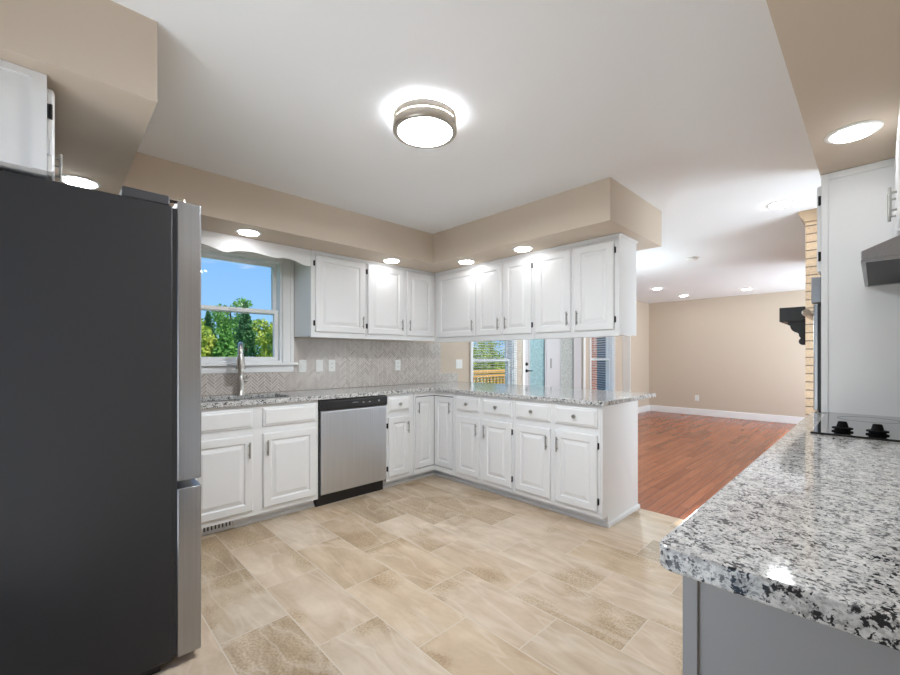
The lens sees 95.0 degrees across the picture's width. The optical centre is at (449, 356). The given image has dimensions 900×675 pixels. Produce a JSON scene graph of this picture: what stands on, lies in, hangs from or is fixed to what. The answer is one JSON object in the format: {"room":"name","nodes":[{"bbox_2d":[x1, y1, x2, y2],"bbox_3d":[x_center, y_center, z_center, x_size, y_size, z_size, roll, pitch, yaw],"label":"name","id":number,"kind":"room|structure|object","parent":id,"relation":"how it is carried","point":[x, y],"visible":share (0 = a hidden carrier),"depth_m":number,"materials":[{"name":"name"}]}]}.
{"room":"kitchen","nodes":[
{"label":"kitchen","id":0,"kind":"room"},
{"bbox_2d":[208,336,622,395],"bbox_3d":[0.711,0.007,6.013,10.470,2.440,0.150,0,0,-44],"label":"wall","id":1,"kind":"structure","parent":0,"point":[450,351],"depth_m":5.40,"materials":[{"name":"beige paint"}]},
{"bbox_2d":[201,244,297,373],"bbox_3d":[-1.842,-0.392,3.500,1.053,1.057,0.195,0,0,-44],"label":"window","id":2,"kind":"structure","parent":1,"relation":"in","point":[282,269],"depth_m":3.74,"materials":[{"name":"white paint"}]},
{"bbox_2d":[201,339,457,395],"bbox_3d":[-1.072,0.070,4.175,3.250,0.481,0.013,0,0,-44],"label":"tile backsplash","id":3,"kind":"structure","parent":1,"relation":"attached to","point":[357,363],"depth_m":4.19,"materials":[{"name":"white tile"}]},
{"bbox_2d":[299,360,305,371],"bbox_3d":[-1.381,0.087,3.861,0.074,0.117,0.008,0,0,-44],"label":"light switch","id":4,"kind":"object","parent":3,"relation":"attached to","point":[302,363],"visible":1,"depth_m":3.86,"materials":[{"name":"white plastic"}]},
{"bbox_2d":[316,360,322,371],"bbox_3d":[-1.261,0.087,3.977,0.074,0.117,0.008,0,0,-44],"label":"light switch","id":5,"kind":"object","parent":3,"relation":"attached to","point":[319,363],"visible":1,"depth_m":3.97,"materials":[{"name":"white plastic"}]},
{"bbox_2d":[328,360,334,371],"bbox_3d":[-1.166,0.087,4.069,0.074,0.117,0.008,0,0,-44],"label":"power outlet","id":6,"kind":"object","parent":3,"relation":"attached to","point":[331,363],"visible":1,"depth_m":4.06,"materials":[{"name":"white plastic"}]},
{"bbox_2d":[395,360,400,369],"bbox_3d":[-0.585,0.091,4.630,0.074,0.117,0.008,0,0,-44],"label":"power outlet","id":7,"kind":"object","parent":3,"relation":"attached to","point":[397,362],"visible":1,"depth_m":4.63,"materials":[{"name":"white plastic"}]},
{"bbox_2d":[294,250,366,338],"bbox_3d":[-1.108,-0.546,3.855,0.550,0.750,0.393,0,0,-44],"label":"upper cabinet","id":8,"kind":"object","parent":1,"relation":"attached to","point":[330,293],"visible":0.99,"depth_m":3.70,"materials":[{"name":"white paint"}]},
{"bbox_2d":[365,260,434,340],"bbox_3d":[-0.592,-0.546,4.354,0.886,0.750,0.393,0,0,-44],"label":"upper cabinet","id":9,"kind":"object","parent":1,"relation":"attached to","point":[400,301],"visible":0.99,"depth_m":4.19,"materials":[{"name":"white paint"}]},
{"bbox_2d":[456,359,461,368],"bbox_3d":[0.120,0.092,5.330,0.118,0.117,0.008,0,0,-44],"label":"light switch","id":10,"kind":"object","parent":1,"relation":"attached to","point":[458,361],"visible":1,"depth_m":5.32,"materials":[{"name":"white plastic"}]},
{"bbox_2d":[470,340,516,384],"bbox_3d":[0.581,0.025,5.862,1.003,1.603,0.166,0,0,-44],"label":"window","id":11,"kind":"structure","parent":1,"relation":"in","point":[512,355],"depth_m":6.13,"materials":[{"name":"white paint"}]},
{"bbox_2d":[473,340,521,384],"bbox_3d":[0.694,-0.023,5.815,1.070,1.620,0.046,0,0,-44],"label":"window blind","id":12,"kind":"object","parent":11,"relation":"attached to","point":[517,343],"visible":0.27,"depth_m":5.80,"materials":[{"name":"white plastic"}]},
{"bbox_2d":[525,339,545,385],"bbox_3d":[1.359,0.206,6.566,0.640,2.037,0.094,0,0,-44],"label":"door","id":13,"kind":"structure","parent":1,"relation":"in","point":[535,349],"depth_m":6.61,"materials":[{"name":"blue paint"}]},
{"bbox_2d":[522,338,585,388],"bbox_3d":[1.802,0.167,6.949,1.950,2.120,0.020,0,0,-44],"label":"trim","id":14,"kind":"structure","parent":1,"relation":"attached to","point":[584,339],"depth_m":7.59,"materials":[{"name":"white paint"}]},
{"bbox_2d":[546,338,581,388],"bbox_3d":[2.000,0.206,7.212,1.160,2.037,0.057,0,0,-44],"label":"door","id":15,"kind":"structure","parent":1,"relation":"in","point":[563,355],"depth_m":7.22,"materials":[{"name":"grey paint"}]},
{"bbox_2d":[589,337,614,390],"bbox_3d":[2.958,0.025,8.159,1.063,1.623,0.166,0,0,-44],"label":"window","id":16,"kind":"structure","parent":1,"relation":"in","point":[590,338],"depth_m":8.44,"materials":[{"name":"white paint"}]},
{"bbox_2d":[592,337,616,390],"bbox_3d":[3.034,-0.023,8.077,1.020,1.620,0.046,0,0,-44],"label":"window blind","id":17,"kind":"object","parent":16,"relation":"attached to","point":[593,337],"visible":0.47,"depth_m":8.06,"materials":[{"name":"white plastic"}]},
{"bbox_2d":[111,0,820,303],"bbox_3d":[2.206,-1.313,4.467,10.470,0.200,4.450,0,0,-44],"label":"ceiling","id":18,"kind":"structure","parent":0,"point":[690,106],"depth_m":2.01,"materials":[{"name":"white paint"}]},
{"bbox_2d":[0,0,156,194],"bbox_3d":[-1.728,-1.067,1.702,0.670,0.291,1.231,0,0,-44],"label":"soffit","id":19,"kind":"structure","parent":18,"relation":"attached to","point":[98,58],"depth_m":1.43,"materials":[{"name":"beige paint"}]},
{"bbox_2d":[57,174,101,188],"bbox_3d":[-1.944,-0.913,2.163,0.176,0.016,0.176,0,0,-44],"label":"recessed light","id":20,"kind":"object","parent":19,"relation":"attached to","point":[75,180],"visible":0.81,"depth_m":2.14,"materials":[{"name":"white"}]},
{"bbox_2d":[123,152,661,272],"bbox_3d":[-0.564,-1.067,2.931,4.054,0.291,2.509,0,0,-44],"label":"soffit","id":21,"kind":"structure","parent":18,"relation":"attached to","point":[604,207],"depth_m":3.15,"materials":[{"name":"beige paint"}]},
{"bbox_2d":[235,228,261,235],"bbox_3d":[-1.486,-0.913,3.041,0.176,0.016,0.176,0,0,-44],"label":"recessed light","id":22,"kind":"object","parent":21,"relation":"attached to","point":[247,232],"visible":1,"depth_m":3.01,"materials":[{"name":"white plastic"}]},
{"bbox_2d":[201,230,310,265],"bbox_3d":[-1.573,-0.852,3.207,1.016,0.138,0.019,0,0,-44],"label":"window valance","id":23,"kind":"object","parent":21,"relation":"attached to","point":[225,243],"visible":0.79,"depth_m":3.23,"materials":[{"name":"white paint"}]},
{"bbox_2d":[382,258,400,262],"bbox_3d":[-0.558,-0.913,3.937,0.176,0.016,0.176,0,0,-44],"label":"recessed light","id":24,"kind":"object","parent":21,"relation":"attached to","point":[387,260],"visible":1,"depth_m":3.90,"materials":[{"name":"white"}]},
{"bbox_2d":[435,264,477,342],"bbox_3d":[0.150,-0.539,4.423,0.359,0.764,0.621,0,0,-44],"label":"upper cabinet","id":25,"kind":"object","parent":21,"relation":"attached to","point":[455,289],"visible":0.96,"depth_m":4.29,"materials":[{"name":"white paint"}]},
{"bbox_2d":[457,259,474,263],"bbox_3d":[0.157,-0.913,3.982,0.176,0.016,0.176,0,0,-44],"label":"recessed light","id":26,"kind":"object","parent":21,"relation":"attached to","point":[465,261],"visible":1,"depth_m":3.95,"materials":[{"name":"white glass"}]},
{"bbox_2d":[476,252,533,340],"bbox_3d":[0.599,-0.539,3.958,0.359,0.764,0.680,0,0,-44],"label":"upper cabinet","id":27,"kind":"object","parent":21,"relation":"attached to","point":[505,286],"visible":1,"depth_m":3.81,"materials":[{"name":"white paint"}]},
{"bbox_2d":[512,246,532,251],"bbox_3d":[0.619,-0.913,3.504,0.176,0.016,0.176,0,0,-44],"label":"recessed light","id":28,"kind":"object","parent":21,"relation":"attached to","point":[518,248],"visible":1,"depth_m":3.47,"materials":[{"name":"white"}]},
{"bbox_2d":[533,233,638,338],"bbox_3d":[1.105,-0.539,3.435,0.359,0.764,0.772,0,0,-44],"label":"upper cabinet","id":29,"kind":"object","parent":21,"relation":"attached to","point":[586,288],"visible":1,"depth_m":3.25,"materials":[{"name":"white paint"}]},
{"bbox_2d":[393,98,456,148],"bbox_3d":[-0.126,-1.168,2.065,0.323,0.090,0.320,0,0,-44],"label":"ceiling light","id":30,"kind":"object","parent":18,"relation":"attached to","point":[424,123],"visible":1,"depth_m":2.00,"materials":[{"name":"white glass"}]},
{"bbox_2d":[398,117,451,145],"bbox_3d":[-0.125,-1.139,2.067,0.286,0.028,0.286,0,0,-44],"label":"diffuser","id":31,"kind":"object","parent":30,"relation":"attached to","point":[412,131],"depth_m":2.06,"materials":[{"name":"white glass"}]},
{"bbox_2d":[685,257,698,261],"bbox_3d":[2.968,-1.195,5.053,0.139,0.036,0.139,0,0,-44],"label":"smoke detector","id":32,"kind":"object","parent":18,"relation":"attached to","point":[689,259],"visible":1,"depth_m":5.02,"materials":[{"name":"white plastic"}]},
{"bbox_2d":[766,200,793,208],"bbox_3d":[2.618,-1.204,3.269,0.176,0.016,0.176,0,0,-44],"label":"recessed light","id":33,"kind":"object","parent":18,"relation":"in","point":[779,204],"visible":1,"depth_m":3.24,"materials":[{"name":"white plastic"}]},
{"bbox_2d":[766,0,899,175],"bbox_3d":[1.223,-1.067,1.044,4.000,0.291,0.594,0,0,-44],"label":"soffit","id":34,"kind":"structure","parent":18,"relation":"attached to","point":[842,57],"depth_m":1.32,"materials":[{"name":"beige paint"}]},
{"bbox_2d":[824,120,883,143],"bbox_3d":[1.653,-0.913,1.689,0.176,0.016,0.176,0,0,-44],"label":"recessed light","id":35,"kind":"object","parent":34,"relation":"attached to","point":[855,131],"visible":1,"depth_m":1.66,"materials":[{"name":"white"}]},
{"bbox_2d":[153,411,796,674],"bbox_3d":[2.206,1.287,4.467,10.470,0.120,4.450,0,0,-44],"label":"floor","id":36,"kind":"structure","parent":0,"point":[434,574],"depth_m":2.25,"materials":[{"name":"tile"}]},
{"bbox_2d":[0,170,200,674],"bbox_3d":[-1.625,0.296,1.733,0.812,1.862,0.907,0,0,-44],"label":"refrigerator","id":37,"kind":"object","parent":36,"relation":"on","point":[100,292],"visible":1,"depth_m":1.47,"materials":[{"name":"grey metal"}]},
{"bbox_2d":[194,400,317,528],"bbox_3d":[-1.601,0.788,3.201,0.945,0.878,0.648,0,0,-44],"label":"base cabinet","id":38,"kind":"object","parent":36,"relation":"on","point":[259,463],"visible":0.7,"depth_m":3.01,"materials":[{"name":"white paint"}]},
{"bbox_2d":[201,521,232,535],"bbox_3d":[-1.673,1.187,2.846,0.320,0.076,0.010,0,0,-44],"label":"vent","id":39,"kind":"object","parent":38,"relation":"attached to","point":[224,526],"visible":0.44,"depth_m":2.88,"materials":[{"name":"beige metal"}]},
{"bbox_2d":[313,395,386,506],"bbox_3d":[-1.024,0.789,3.764,0.656,0.876,0.632,0,0,-44],"label":"dishwasher","id":40,"kind":"object","parent":36,"relation":"on","point":[351,431],"visible":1,"depth_m":3.52,"materials":[{"name":"silver metal"}]},
{"bbox_2d":[383,393,412,487],"bbox_3d":[-0.666,0.788,4.103,0.322,0.878,0.652,0,0,-44],"label":"base cabinet","id":41,"kind":"object","parent":36,"relation":"on","point":[399,407],"visible":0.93,"depth_m":3.88,"materials":[{"name":"white paint"}]},
{"bbox_2d":[408,391,459,481],"bbox_3d":[-0.145,0.788,4.437,0.888,0.878,0.895,0,0,-44],"label":"base cabinet","id":42,"kind":"object","parent":36,"relation":"on","point":[433,411],"visible":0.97,"depth_m":4.10,"materials":[{"name":"white paint"}]},
{"bbox_2d":[201,381,655,408],"bbox_3d":[-0.238,0.330,3.300,3.274,0.034,2.430,0,0,-44],"label":"countertop","id":43,"kind":"structure","parent":42,"relation":"on","point":[594,397],"depth_m":3.52,"materials":[{"name":"grey stone"}]},
{"bbox_2d":[208,397,273,401],"bbox_3d":[-1.632,0.443,3.178,0.716,0.192,0.396,0,0,-44],"label":"sink","id":44,"kind":"object","parent":43,"relation":"in","point":[268,397],"visible":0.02,"depth_m":3.36,"materials":[{"name":"silver metal"}]},
{"bbox_2d":[236,342,247,394],"bbox_3d":[-1.705,0.095,3.357,0.089,0.437,0.211,0,0,-20],"label":"faucet","id":45,"kind":"object","parent":43,"relation":"on","point":[240,363],"visible":1,"depth_m":3.39,"materials":[{"name":"grey metal"}]},
{"bbox_2d":[454,393,519,499],"bbox_3d":[0.496,0.788,3.933,0.665,0.878,0.717,0,0,-44],"label":"base cabinet","id":46,"kind":"object","parent":36,"relation":"on","point":[483,425],"visible":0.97,"depth_m":3.70,"materials":[{"name":"white paint"}]},
{"bbox_2d":[514,398,639,527],"bbox_3d":[1.026,0.788,3.394,0.677,0.878,0.791,0,0,-44],"label":"base cabinet","id":47,"kind":"object","parent":36,"relation":"on","point":[579,461],"visible":0.96,"depth_m":3.14,"materials":[{"name":"white paint"}]},
{"bbox_2d":[683,576,899,674],"bbox_3d":[1.303,0.773,1.159,2.119,0.908,0.644,0,0,-44],"label":"base cabinet","id":48,"kind":"object","parent":36,"relation":"on","point":[725,632],"visible":0.16,"depth_m":0.56,"materials":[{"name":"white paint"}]},
{"bbox_2d":[659,412,899,650],"bbox_3d":[1.299,0.299,1.143,2.150,0.035,0.628,0,0,-44],"label":"countertop","id":49,"kind":"structure","parent":48,"relation":"on","point":[809,529],"depth_m":0.65,"materials":[{"name":"grey stone"}]},
{"bbox_2d":[810,412,899,441],"bbox_3d":[1.780,0.259,1.597,0.770,0.046,0.515,0,0,-44],"label":"cooktop","id":50,"kind":"object","parent":49,"relation":"in","point":[873,427],"visible":1,"depth_m":1.58,"materials":[{"name":"metal"}]},
{"bbox_2d":[798,208,819,416],"bbox_3d":[4.152,0.007,4.054,2.645,2.439,0.847,0,0,-44],"label":"fireplace","id":51,"kind":"object","parent":36,"relation":"on","point":[808,217],"visible":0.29,"depth_m":3.41,"materials":[{"name":"beige brick"}]},
{"bbox_2d":[779,306,804,344],"bbox_3d":[3.808,-0.262,4.373,2.455,0.327,0.176,0,0,-44],"label":"mantel shelf","id":52,"kind":"object","parent":51,"relation":"attached to","point":[793,317],"visible":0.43,"depth_m":3.51,"materials":[{"name":"black paint"}]},
{"bbox_2d":[817,158,899,416],"bbox_3d":[2.341,0.153,2.156,0.770,2.148,0.635,0,0,-44],"label":"tall cabinet","id":53,"kind":"object","parent":36,"relation":"on","point":[860,324],"visible":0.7,"depth_m":2.00,"materials":[{"name":"white paint"}]},
{"bbox_2d":[802,276,820,412],"bbox_3d":[2.134,0.225,2.390,0.738,1.275,0.082,0,0,-44],"label":"wall oven","id":54,"kind":"object","parent":53,"relation":"in","point":[815,315],"visible":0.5,"depth_m":2.12,"materials":[{"name":"silver metal"}]},
{"bbox_2d":[631,301,648,406],"bbox_3d":[4.109,0.007,9.081,1.020,2.440,0.160,0,0,-44],"label":"wall","id":55,"kind":"structure","parent":0,"point":[640,342],"depth_m":9.07,"materials":[{"name":"beige paint"}]},
{"bbox_2d":[623,336,630,391],"bbox_3d":[3.737,0.007,8.715,0.022,2.440,0.167,0,0,-44],"label":"trim","id":56,"kind":"structure","parent":55,"relation":"attached to","point":[626,339],"depth_m":8.69,"materials":[{"name":"white paint"}]},
{"bbox_2d":[638,405,649,412],"bbox_3d":[4.170,1.159,9.018,1.020,0.135,0.015,0,0,-44],"label":"baseboard","id":57,"kind":"structure","parent":55,"relation":"attached to","point":[646,408],"depth_m":9.15,"materials":[{"name":"white paint"}]},
{"bbox_2d":[649,290,804,416],"bbox_3d":[5.916,0.007,8.053,0.150,2.440,4.150,0,0,-44],"label":"wall","id":58,"kind":"structure","parent":0,"point":[735,353],"depth_m":8.29,"materials":[{"name":"beige paint"}]},
{"bbox_2d":[650,405,804,423],"bbox_3d":[5.622,1.159,8.238,0.015,0.135,3.125,0,0,-44],"label":"baseboard","id":59,"kind":"structure","parent":58,"relation":"attached to","point":[703,412],"depth_m":8.25,"materials":[{"name":"white paint"}]},
{"bbox_3d":[3.700,0.007,2.921,10.470,2.440,0.150,0,0,-44],"label":"wall","id":60,"kind":"structure","parent":0,"visible":0},
{"bbox_2d":[887,107,899,236],"bbox_3d":[1.896,-0.692,1.536,0.743,0.458,0.362,0,0,-44],"label":"upper cabinet","id":61,"kind":"object","parent":60,"relation":"attached to","point":[896,191],"visible":0.96,"depth_m":1.62,"materials":[{"name":"white paint"}]},
{"bbox_2d":[861,235,899,286],"bbox_3d":[1.871,-0.397,1.561,0.730,0.124,0.432,0,0,-44],"label":"range hood","id":62,"kind":"object","parent":61,"relation":"attached to","point":[880,263],"visible":1,"depth_m":1.50,"materials":[{"name":"silver metal"}]},
{"label":"outside","id":63,"kind":"structure","parent":0,"visible":0},
{"bbox_3d":[1.038,1.327,8.143,5.400,0.120,2.440,0,0,-44],"label":"deck","id":64,"kind":"object","parent":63,"visible":0},
{"bbox_2d":[473,369,504,383],"bbox_3d":[0.927,0.782,9.315,1.630,0.970,0.120,0,0,-44],"label":"deck railing","id":65,"kind":"object","parent":64,"relation":"on","point":[484,371],"visible":0.1,"depth_m":9.23,"materials":[{"name":"orange wood"}]},
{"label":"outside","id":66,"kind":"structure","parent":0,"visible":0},
{"bbox_3d":[-24.454,1.952,65.168,170.000,0.050,119.800,0,0,-44],"label":"lawn","id":67,"kind":"structure","parent":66,"visible":0},
{"bbox_2d":[201,318,217,356],"bbox_3d":[-21.728,-0.634,34.868,3.588,5.134,4.005,0,0,-11],"label":"leafy tree","id":68,"kind":"object","parent":67,"relation":"on","point":[206,349],"visible":0.29,"depth_m":34.87,"materials":[{"name":"green plant"}]},
{"bbox_2d":[202,311,216,354],"bbox_3d":[-24.236,-1.425,41.333,3.595,6.718,3.438,0,0,-44],"label":"conifer tree","id":69,"kind":"object","parent":67,"relation":"on","point":[207,318],"visible":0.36,"depth_m":41.32,"materials":[{"name":"green plant"}]},
{"bbox_2d":[211,318,237,356],"bbox_3d":[-19.235,-0.731,35.231,2.808,5.328,3.098,0,0,-44],"label":"conifer tree","id":70,"kind":"object","parent":67,"relation":"on","point":[225,347],"visible":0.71,"depth_m":34.99,"materials":[{"name":"green plant"}]},
{"bbox_2d":[205,297,252,348],"bbox_3d":[-26.569,-2.791,49.517,5.539,9.457,5.527,0,0,-10],"label":"leafy tree","id":71,"kind":"object","parent":67,"relation":"on","point":[218,317],"visible":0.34,"depth_m":48.89,"materials":[{"name":"green plant"}]},
{"bbox_2d":[215,316,263,352],"bbox_3d":[-30.408,-2.055,61.115,6.770,7.982,6.808,0,0,2],"label":"leafy tree","id":72,"kind":"object","parent":67,"relation":"on","point":[235,316],"visible":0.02,"depth_m":60.92,"materials":[{"name":"green plant"}]},
{"bbox_2d":[233,301,259,356],"bbox_3d":[-20.577,-1.810,41.222,3.603,7.491,4.008,0,0,-12],"label":"conifer tree","id":73,"kind":"object","parent":67,"relation":"on","point":[245,333],"visible":0.67,"depth_m":40.74,"materials":[{"name":"green plant"}]},
{"bbox_2d":[251,318,272,356],"bbox_3d":[-16.628,-0.893,39.149,3.758,5.653,3.991,0,0,-44],"label":"leafy tree","id":74,"kind":"object","parent":67,"relation":"on","point":[262,338],"visible":0.29,"depth_m":38.49,"materials":[{"name":"green plant"}]},
{"bbox_2d":[263,331,272,356],"bbox_3d":[-21.598,-2.016,54.942,7.368,7.904,5.417,0,0,26],"label":"leafy tree","id":75,"kind":"object","parent":67,"relation":"on","point":[267,335],"visible":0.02,"depth_m":54.17,"materials":[{"name":"green plant"}]},
{"bbox_2d":[473,341,503,381],"bbox_3d":[2.110,-0.106,22.033,4.845,4.074,4.450,0,0,13],"label":"shrub","id":76,"kind":"object","parent":67,"relation":"on","point":[479,342],"visible":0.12,"depth_m":21.34,"materials":[{"name":"green plant"}]},
{"bbox_2d":[473,345,504,382],"bbox_3d":[1.601,0.568,15.418,2.935,2.723,2.616,0,0,-44],"label":"shrub","id":77,"kind":"object","parent":67,"relation":"on","point":[474,351],"visible":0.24,"depth_m":15.04,"materials":[{"name":"green plant"}]},
{"bbox_2d":[592,337,596,389],"bbox_3d":[3.314,-0.023,10.788,0.650,3.900,0.800,0,0,-44],"label":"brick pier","id":78,"kind":"structure","parent":67,"relation":"on","point":[594,375],"depth_m":10.63,"materials":[{"name":"brick"}]},
{"bbox_2d":[597,337,605,389],"bbox_3d":[5.716,0.077,15.821,3.100,3.700,2.700,0,0,-44],"label":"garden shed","id":79,"kind":"object","parent":67,"relation":"on","point":[603,371],"visible":0.02,"depth_m":14.28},
{"bbox_3d":[-1.505,0.007,0.881,0.150,2.440,4.150,0,0,-44],"label":"wall","id":80,"kind":"structure","parent":0,"visible":0},
{"bbox_2d":[0,59,62,182],"bbox_3d":[-1.765,-0.764,1.567,0.425,0.312,0.942,0,0,-44],"label":"upper cabinet","id":81,"kind":"object","parent":80,"relation":"attached to","point":[27,107],"visible":0.61,"depth_m":1.32,"materials":[{"name":"white paint"}]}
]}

